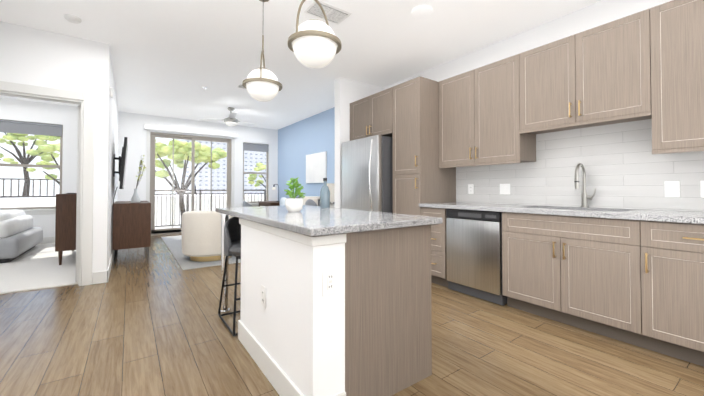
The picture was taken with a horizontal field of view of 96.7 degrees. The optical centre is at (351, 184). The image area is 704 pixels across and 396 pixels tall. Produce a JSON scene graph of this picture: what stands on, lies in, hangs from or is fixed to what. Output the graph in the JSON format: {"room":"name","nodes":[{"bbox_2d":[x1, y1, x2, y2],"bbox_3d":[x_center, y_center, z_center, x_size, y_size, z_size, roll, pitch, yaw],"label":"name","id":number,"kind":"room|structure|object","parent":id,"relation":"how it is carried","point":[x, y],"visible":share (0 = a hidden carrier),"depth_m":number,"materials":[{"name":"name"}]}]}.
{"room":"kitchen","nodes":[
{"label":"kitchen","id":0,"kind":"room"},
{"bbox_2d":[0,21,94,253],"bbox_3d":[-4.507,-0.272,2.547,3.725,2.780,0.140,1,-1,-35],"label":"wall","id":1,"kind":"structure","parent":0,"point":[35,57],"depth_m":3.35,"materials":[{"name":"white paint"}]},
{"bbox_2d":[0,81,93,285],"bbox_3d":[-3.412,0.045,3.312,1.048,2.169,0.158,1,-1,-35],"label":"door frame","id":2,"kind":"structure","parent":1,"relation":"attached to","point":[86,103],"depth_m":3.51,"materials":[{"name":"white wood"}]},
{"bbox_2d":[75,105,80,281],"bbox_3d":[-3.401,0.106,3.918,0.108,2.035,0.828,1,-1,-35],"label":"door leaf","id":3,"kind":"structure","parent":1,"relation":"in","point":[77,205],"depth_m":3.60,"materials":[{"name":"white"}]},
{"bbox_2d":[92,41,117,272],"bbox_3d":[-4.023,-0.232,5.188,0.129,2.780,3.880,1,-1,-35],"label":"wall","id":4,"kind":"structure","parent":0,"point":[105,183],"depth_m":3.62,"materials":[{"name":"white paint"}]},
{"bbox_2d":[110,87,112,97],"bbox_3d":[-2.980,-1.137,3.876,0.029,0.110,0.070,1,-1,-35],"label":"sensor","id":5,"kind":"object","parent":4,"relation":"attached to","point":[111,92],"visible":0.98,"depth_m":3.85,"materials":[{"name":"white plastic"}]},
{"bbox_2d":[113,137,127,203],"bbox_3d":[-3.691,-0.060,4.986,0.176,1.230,1.330,1,-1,-35],"label":"wall-mounted tv","id":6,"kind":"object","parent":4,"relation":"attached to","point":[122,158],"visible":0.9,"depth_m":4.65,"materials":[{"name":"black plastic"}]},
{"bbox_2d":[0,98,277,236],"bbox_3d":[-5.220,-0.207,6.808,7.510,2.780,0.150,1,-1,-35],"label":"wall","id":7,"kind":"structure","parent":0,"point":[131,128],"depth_m":6.94,"materials":[{"name":"white paint"}]},
{"bbox_2d":[0,120,62,214],"bbox_3d":[-6.334,-0.310,5.961,1.306,1.796,0.160,1,-1,-35],"label":"bedroom window","id":8,"kind":"structure","parent":7,"relation":"in","point":[22,127],"depth_m":6.07,"materials":[{"name":"clear glass"}]},
{"bbox_2d":[39,237,54,243],"bbox_3d":[-6.655,1.098,5.666,3.510,0.135,0.014,1,-1,-35],"label":"baseboard","id":9,"kind":"structure","parent":7,"relation":"attached to","point":[45,240],"depth_m":6.14,"materials":[{"name":"white"}]},
{"bbox_2d":[92,272,97,282],"bbox_3d":[-4.122,1.091,5.183,0.014,0.135,3.740,1,-1,-35],"label":"baseboard","id":10,"kind":"structure","parent":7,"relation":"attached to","point":[94,274],"depth_m":3.55,"materials":[{"name":"white"}]},
{"bbox_2d":[105,250,113,282],"bbox_3d":[-3.961,1.091,5.204,0.014,0.135,3.894,1,-1,-35],"label":"baseboard","id":11,"kind":"structure","parent":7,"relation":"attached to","point":[107,273],"depth_m":3.88,"materials":[{"name":"white"}]},
{"bbox_2d":[144,123,236,235],"bbox_3d":[-3.894,-0.087,7.669,2.030,2.565,0.225,1,-1,-35],"label":"balcony window","id":12,"kind":"structure","parent":7,"relation":"in","point":[150,170],"depth_m":7.54,"materials":[{"name":"glass"}]},
{"bbox_2d":[241,142,268,206],"bbox_3d":[-2.641,-0.255,8.592,0.816,1.746,0.160,1,-1,-35],"label":"window","id":13,"kind":"structure","parent":7,"relation":"in","point":[256,148],"depth_m":8.60,"materials":[{"name":"clear glass"}]},
{"bbox_2d":[0,0,601,129],"bbox_3d":[-2.180,-1.718,2.815,7.900,0.120,10.240,1,-1,-35],"label":"ceiling","id":14,"kind":"structure","parent":0,"point":[171,58],"depth_m":3.60,"materials":[{"name":"white paint"}]},
{"bbox_2d":[64,14,81,23],"bbox_3d":[-2.763,-1.633,3.098,0.130,0.040,0.130,1,-1,-35],"label":"smoke detector","id":15,"kind":"object","parent":14,"relation":"attached to","point":[71,18],"visible":1,"depth_m":3.07,"materials":[{"name":"white plastic"}]},
{"bbox_2d":[199,107,258,126],"bbox_3d":[-2.424,-1.408,6.485,1.194,0.387,1.140,1,-1,-35],"label":"ceiling fan","id":16,"kind":"object","parent":14,"relation":"hanging from","point":[231,120],"visible":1,"depth_m":6.48,"materials":[{"name":"silver metal"}]},
{"bbox_2d":[242,0,281,101],"bbox_3d":[-0.779,-1.191,2.737,0.336,0.934,0.336,1,-1,-35],"label":"pendant light","id":17,"kind":"object","parent":14,"relation":"hanging from","point":[261,84],"visible":1,"depth_m":2.64,"materials":[{"name":"white glass"}]},
{"bbox_2d":[288,0,341,68],"bbox_3d":[-0.234,-1.202,1.971,0.336,0.934,0.336,1,-1,-35],"label":"pendant light","id":18,"kind":"object","parent":14,"relation":"hanging from","point":[313,43],"visible":1,"depth_m":1.87,"materials":[{"name":"white glass"}]},
{"bbox_2d":[304,0,351,24],"bbox_3d":[-0.233,-1.647,3.010,0.400,0.014,0.250,1,-1,-35],"label":"ceiling vent","id":19,"kind":"object","parent":14,"relation":"in","point":[336,15],"visible":0.94,"depth_m":2.99,"materials":[{"name":"white plastic"}]},
{"bbox_2d":[411,5,432,18],"bbox_3d":[0.667,-1.644,2.988,0.200,0.022,0.200,1,-1,-35],"label":"recessed light","id":20,"kind":"object","parent":14,"relation":"in","point":[421,11],"visible":0.98,"depth_m":2.96,"materials":[{"name":"white"}]},
{"bbox_2d":[0,234,703,395],"bbox_3d":[-2.180,1.182,2.771,7.900,0.120,10.240,1,-1,-35],"label":"floor","id":21,"kind":"structure","parent":0,"point":[137,324],"depth_m":2.12,"materials":[{"name":"brown wood"}]},
{"bbox_2d":[0,243,77,293],"bbox_3d":[-5.563,1.135,4.137,3.575,0.014,3.770,1,-1,-35],"label":"carpet floor","id":22,"kind":"structure","parent":21,"relation":"on","point":[37,266],"depth_m":4.10,"materials":[{"name":"beige carpet"}]},
{"bbox_2d":[0,209,42,262],"bbox_3d":[-6.351,0.558,4.523,2.470,1.150,1.760,1,-1,-35],"label":"upholstered bed","id":23,"kind":"object","parent":22,"relation":"on","point":[20,234],"visible":1,"depth_m":4.83,"materials":[{"name":"grey fabric"}]},
{"bbox_2d":[55,193,76,264],"bbox_3d":[-4.291,0.635,4.995,0.476,1.010,1.300,1,-1,-35],"label":"dresser","id":24,"kind":"object","parent":22,"relation":"on","point":[65,227],"visible":0.5,"depth_m":4.39,"materials":[{"name":"brown wood"}]},
{"bbox_2d":[112,201,150,263],"bbox_3d":[-3.570,0.722,5.091,0.480,0.870,1.180,1,-1,-35],"label":"sideboard","id":25,"kind":"object","parent":21,"relation":"on","point":[131,225],"visible":1,"depth_m":4.61,"materials":[{"name":"brown wood"}]},
{"bbox_2d":[131,155,145,202],"bbox_3d":[-3.314,-0.085,4.861,0.201,0.734,0.156,1,-1,-35],"label":"vase","id":26,"kind":"object","parent":25,"relation":"on","point":[135,198],"visible":1,"depth_m":4.84,"materials":[{"name":"grey ceramic"}]},
{"bbox_2d":[161,235,240,269],"bbox_3d":[-2.374,1.169,6.231,2.200,0.008,3.500,1,-1,-35],"label":"living room rug","id":27,"kind":"object","parent":21,"relation":"on","point":[174,246],"visible":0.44,"depth_m":4.83,"materials":[{"name":"grey fabric"}]},
{"bbox_2d":[182,211,232,261],"bbox_3d":[-2.208,0.766,4.919,0.830,0.754,0.830,1,-1,-35],"label":"swivel chair","id":28,"kind":"object","parent":27,"relation":"on","point":[201,236],"visible":0.58,"depth_m":4.54,"materials":[{"name":"white fabric"}]},
{"bbox_2d":[218,217,240,335],"bbox_3d":[-0.824,0.690,2.590,0.443,0.852,0.485,1,-1,-35],"label":"bar stool","id":29,"kind":"object","parent":21,"relation":"on","point":[232,235],"visible":0.4,"depth_m":2.49,"materials":[{"name":"metal"}]},
{"bbox_2d":[243,200,252,206],"bbox_3d":[-2.490,0.789,7.837,0.479,0.782,0.489,1,-1,-35],"label":"desk chair","id":30,"kind":"object","parent":21,"relation":"on","point":[245,204],"visible":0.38,"depth_m":7.62,"materials":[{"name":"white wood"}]},
{"bbox_2d":[258,201,279,205],"bbox_3d":[-2.053,0.830,8.276,0.570,0.750,0.950,1,-1,-35],"label":"desk","id":31,"kind":"object","parent":21,"relation":"on","point":[268,203],"visible":0.4,"depth_m":7.96,"materials":[{"name":"brown wood"}]},
{"bbox_2d":[280,196,333,205],"bbox_3d":[-1.141,0.713,6.687,0.950,0.914,2.100,1,-1,-35],"label":"sofa","id":32,"kind":"object","parent":21,"relation":"on","point":[311,200],"visible":0.19,"depth_m":6.20,"materials":[{"name":"white fabric"}]},
{"bbox_2d":[220,213,431,395],"bbox_3d":[-0.341,0.678,2.303,0.834,0.874,1.739,1,-1,-35],"label":"kitchen island","id":33,"kind":"object","parent":21,"relation":"on","point":[366,330],"depth_m":1.60,"materials":[{"name":"white paint"}]},
{"bbox_2d":[261,285,265,307],"bbox_3d":[-0.530,0.668,1.867,0.008,0.120,0.075,1,-1,-35],"label":"outlet","id":34,"kind":"object","parent":33,"relation":"attached to","point":[263,296],"visible":1,"depth_m":1.86,"materials":[{"name":"white plastic"}]},
{"bbox_2d":[215,205,442,236],"bbox_3d":[-0.339,0.220,2.292,0.865,0.042,1.780,1,-1,-35],"label":"island countertop","id":35,"kind":"structure","parent":33,"relation":"on","point":[312,221],"depth_m":1.75,"materials":[{"name":"grey stone"}]},
{"bbox_2d":[284,177,304,211],"bbox_3d":[-0.417,0.073,2.295,0.170,0.252,0.166,1,-1,-35],"label":"potted plant","id":36,"kind":"object","parent":35,"relation":"on","point":[293,204],"visible":1,"depth_m":2.25,"materials":[{"name":"white ceramic"}]},
{"bbox_2d":[320,178,329,207],"bbox_3d":[-0.236,0.074,2.748,0.086,0.262,0.086,1,-1,-35],"label":"bottle","id":37,"kind":"object","parent":35,"relation":"on","point":[325,197],"visible":1,"depth_m":2.72,"materials":[{"name":"blue glass"}]},
{"bbox_2d":[322,267,336,296],"bbox_3d":[-0.100,0.442,1.422,0.080,0.125,0.008,1,-1,-35],"label":"outlet","id":38,"kind":"object","parent":33,"relation":"attached to","point":[329,281],"visible":1,"depth_m":1.42,"materials":[{"name":"white plastic"}]},
{"bbox_2d":[342,135,392,212],"bbox_3d":[0.400,0.255,4.532,0.930,1.763,0.840,1,-1,-35],"label":"fridge","id":39,"kind":"object","parent":21,"relation":"on","point":[367,175],"visible":0.35,"depth_m":4.13,"materials":[{"name":"grey metal"}]},
{"bbox_2d":[390,76,455,215],"bbox_3d":[0.934,-0.064,4.051,0.677,2.410,0.472,1,-1,-35],"label":"tall cabinet","id":40,"kind":"object","parent":21,"relation":"on","point":[417,177],"depth_m":3.82,"materials":[{"name":"laminate"}]},
{"bbox_2d":[420,207,447,286],"bbox_3d":[1.175,0.700,3.702,0.677,0.872,0.350,1,-1,-35],"label":"base cabinet","id":41,"kind":"object","parent":21,"relation":"on","point":[438,232],"depth_m":3.45,"materials":[{"name":"laminate"}]},
{"bbox_2d":[446,209,506,305],"bbox_3d":[1.453,0.694,3.299,0.673,0.864,0.596,1,-1,-35],"label":"dishwasher","id":42,"kind":"object","parent":21,"relation":"on","point":[474,253],"visible":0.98,"depth_m":3.06,"materials":[{"name":"grey metal"}]},
{"bbox_2d":[502,227,654,350],"bbox_3d":[1.933,0.777,2.637,0.677,0.685,1.003,1,-1,-35],"label":"base cabinet","id":43,"kind":"object","parent":21,"relation":"on","point":[635,277],"depth_m":2.34,"materials":[{"name":"laminate"}]},
{"bbox_2d":[627,219,703,366],"bbox_3d":[2.367,0.674,2.028,0.677,0.872,0.708,1,-1,-35],"label":"base cabinet","id":44,"kind":"object","parent":21,"relation":"on","point":[679,247],"depth_m":1.95,"materials":[{"name":"laminate"}]},
{"bbox_2d":[419,203,703,222],"bbox_3d":[2.191,0.219,2.254,0.707,0.041,3.894,1,-1,-35],"label":"countertop","id":45,"kind":"structure","parent":44,"relation":"on","point":[516,209],"depth_m":2.42,"materials":[{"name":"grey stone"}]},
{"bbox_3d":[-0.359,0.879,5.596,0.420,0.550,0.420,1,-1,-35],"label":"round side table","id":46,"kind":"object","parent":21,"relation":"on","visible":0},
{"bbox_2d":[327,183,333,207],"bbox_3d":[-0.359,0.294,5.605,0.270,0.620,0.270,1,-1,-35],"label":"table lamp","id":47,"kind":"object","parent":46,"relation":"on","point":[330,186],"visible":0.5,"depth_m":5.49,"materials":[{"name":"white ceramic"}]},
{"bbox_2d":[334,77,382,207],"bbox_3d":[0.122,-0.234,5.041,0.860,2.780,0.150,1,-1,-35],"label":"wall","id":48,"kind":"structure","parent":0,"point":[347,92],"depth_m":4.81,"materials":[{"name":"white paint"}]},
{"bbox_2d":[278,0,703,211],"bbox_3d":[0.809,-0.235,4.948,0.150,2.780,10.180,1,-1,-35],"label":"wall","id":49,"kind":"structure","parent":0,"point":[599,13],"depth_m":4.09,"materials":[{"name":"white paint"}]},
{"bbox_2d":[306,151,326,182],"bbox_3d":[-0.818,-0.368,7.069,0.036,0.670,0.920,1,-1,-35],"label":"canvas","id":50,"kind":"object","parent":49,"relation":"attached to","point":[316,167],"visible":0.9,"depth_m":7.01},
{"bbox_2d":[350,88,389,140],"bbox_3d":[0.528,-0.960,4.635,0.677,0.600,0.921,1,-1,-35],"label":"upper cabinet","id":51,"kind":"object","parent":49,"relation":"attached to","point":[370,115],"depth_m":4.41,"materials":[{"name":"laminate"}]},
{"bbox_2d":[438,52,537,167],"bbox_3d":[1.506,-0.754,3.536,0.339,1.045,1.036,1,-1,-35],"label":"upper cabinet","id":52,"kind":"object","parent":49,"relation":"attached to","point":[482,110],"depth_m":3.35,"materials":[{"name":"laminate"}]},
{"bbox_2d":[456,119,703,210],"bbox_3d":[2.480,-0.181,2.465,0.009,0.764,3.898,1,-1,-35],"label":"backsplash","id":53,"kind":"structure","parent":49,"relation":"attached to","point":[624,166],"depth_m":2.82,"materials":[{"name":"tile"}]},
{"bbox_2d":[468,184,473,193],"bbox_3d":[1.468,0.058,3.865,0.008,0.120,0.075,1,-1,-35],"label":"outlet","id":54,"kind":"object","parent":53,"relation":"attached to","point":[470,188],"visible":1,"depth_m":3.86,"materials":[{"name":"white plastic"}]},
{"bbox_2d":[500,184,509,194],"bbox_3d":[1.718,0.053,3.515,0.008,0.120,0.120,1,-1,-35],"label":"light switch","id":55,"kind":"object","parent":53,"relation":"attached to","point":[504,188],"visible":1,"depth_m":3.51,"materials":[{"name":"white plastic"}]},
{"bbox_2d":[664,181,679,196],"bbox_3d":[2.490,0.037,2.432,0.008,0.125,0.085,1,-1,-35],"label":"light switch","id":56,"kind":"object","parent":53,"relation":"attached to","point":[672,188],"visible":1,"depth_m":2.43,"materials":[{"name":"white plastic"}]},
{"bbox_2d":[700,181,703,197],"bbox_3d":[2.600,0.034,2.277,0.008,0.125,0.085,1,-1,-35],"label":"outlet","id":57,"kind":"object","parent":53,"relation":"attached to","point":[701,189],"visible":1,"depth_m":2.30,"materials":[{"name":"white plastic"}]},
{"bbox_2d":[526,9,653,133],"bbox_3d":[2.050,-0.908,2.775,0.339,0.760,0.945,1,-1,-35],"label":"upper cabinet","id":58,"kind":"object","parent":49,"relation":"attached to","point":[645,64],"depth_m":2.58,"materials":[{"name":"laminate"}]},
{"bbox_2d":[638,0,703,153],"bbox_3d":[2.588,-0.776,2.018,0.339,1.047,1.017,1,-1,-35],"label":"upper cabinet","id":59,"kind":"object","parent":49,"relation":"attached to","point":[677,117],"depth_m":2.18,"materials":[{"name":"laminate"}]},
{"bbox_2d":[515,215,622,242],"bbox_3d":[1.723,0.326,2.569,0.012,0.184,0.760,1,-1,-35],"label":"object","id":60,"kind":"structure","parent":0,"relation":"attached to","point":[549,224],"depth_m":2.40,"materials":[{"name":"brown wood"}]},
{"label":"outside","id":61,"kind":"structure","parent":0,"visible":0},
{"bbox_3d":[-49.475,5.622,68.987,180.000,0.200,149.920,1,-1,-35],"label":"ground","id":62,"kind":"structure","parent":61,"visible":0},
{"bbox_2d":[26,143,59,184],"bbox_3d":[-22.016,0.809,25.273,6.190,8.141,5.193,1,-1,-35],"label":"tree","id":63,"kind":"object","parent":62,"relation":"on","point":[42,148],"depth_m":23.62,"materials":[{"name":"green plant"}]},
{"bbox_2d":[0,194,263,228],"bbox_3d":[-22.716,3.210,40.089,110.000,3.750,19.900,1,-1,-35],"label":"podium","id":64,"kind":"object","parent":62,"relation":"on","point":[205,206],"depth_m":31.08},
{"bbox_2d":[0,153,18,163],"bbox_3d":[-39.834,-1.793,33.002,5.979,6.072,4.704,1,-1,-35],"label":"tree","id":65,"kind":"object","parent":64,"relation":"on","point":[11,159],"depth_m":34.32,"materials":[{"name":"green plant"}]},
{"bbox_2d":[0,178,58,197],"bbox_3d":[-39.463,0.202,19.662,39.035,1.650,0.060,1,-1,-35],"label":"fence","id":66,"kind":"object","parent":64,"relation":"on","point":[26,188],"depth_m":27.38,"materials":[{"name":"brown metal"}]},
{"bbox_2d":[0,133,59,195],"bbox_3d":[-33.947,-2.365,32.241,6.209,7.184,6.220,1,-1,-35],"label":"tree","id":67,"kind":"object","parent":64,"relation":"on","point":[23,139],"depth_m":32.14,"materials":[{"name":"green plant"}]},
{"bbox_2d":[178,192,196,211],"bbox_3d":[-10.282,2.640,19.547,1.000,4.270,0.200,1,-1,-35],"label":"street lamp","id":68,"kind":"object","parent":62,"relation":"on","point":[187,197],"depth_m":19.53,"materials":[{"name":"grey metal"}]},
{"bbox_2d":[155,139,226,227],"bbox_3d":[-14.589,0.386,26.549,7.676,9.022,8.572,1,-1,-35],"label":"tree","id":69,"kind":"object","parent":62,"relation":"on","point":[216,152],"depth_m":25.75,"materials":[{"name":"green plant"}]},
{"bbox_2d":[175,139,265,193],"bbox_3d":[-49.115,-7.442,51.641,103.602,25.400,21.425,0,-1,-24],"label":"building","id":70,"kind":"structure","parent":62,"relation":"on","point":[254,157],"depth_m":53.04,"materials":[{"name":"white"}]},
{"bbox_2d":[248,162,265,186],"bbox_3d":[-7.968,1.111,33.495,5.268,7.787,5.860,1,-1,-35],"label":"tree","id":71,"kind":"object","parent":62,"relation":"on","point":[258,168],"depth_m":33.09,"materials":[{"name":"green plant"}]},
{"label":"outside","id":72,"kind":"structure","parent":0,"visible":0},
{"bbox_3d":[-4.031,1.289,8.512,3.950,0.120,1.260,1,-1,-35],"label":"floor","id":73,"kind":"structure","parent":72,"visible":0},
{"bbox_2d":[155,190,263,226],"bbox_3d":[-4.351,0.693,8.969,3.860,1.085,0.050,1,-1,-35],"label":"balcony railing","id":74,"kind":"object","parent":73,"relation":"on","point":[201,193],"depth_m":8.78,"materials":[{"name":"brown metal"}]}
]}

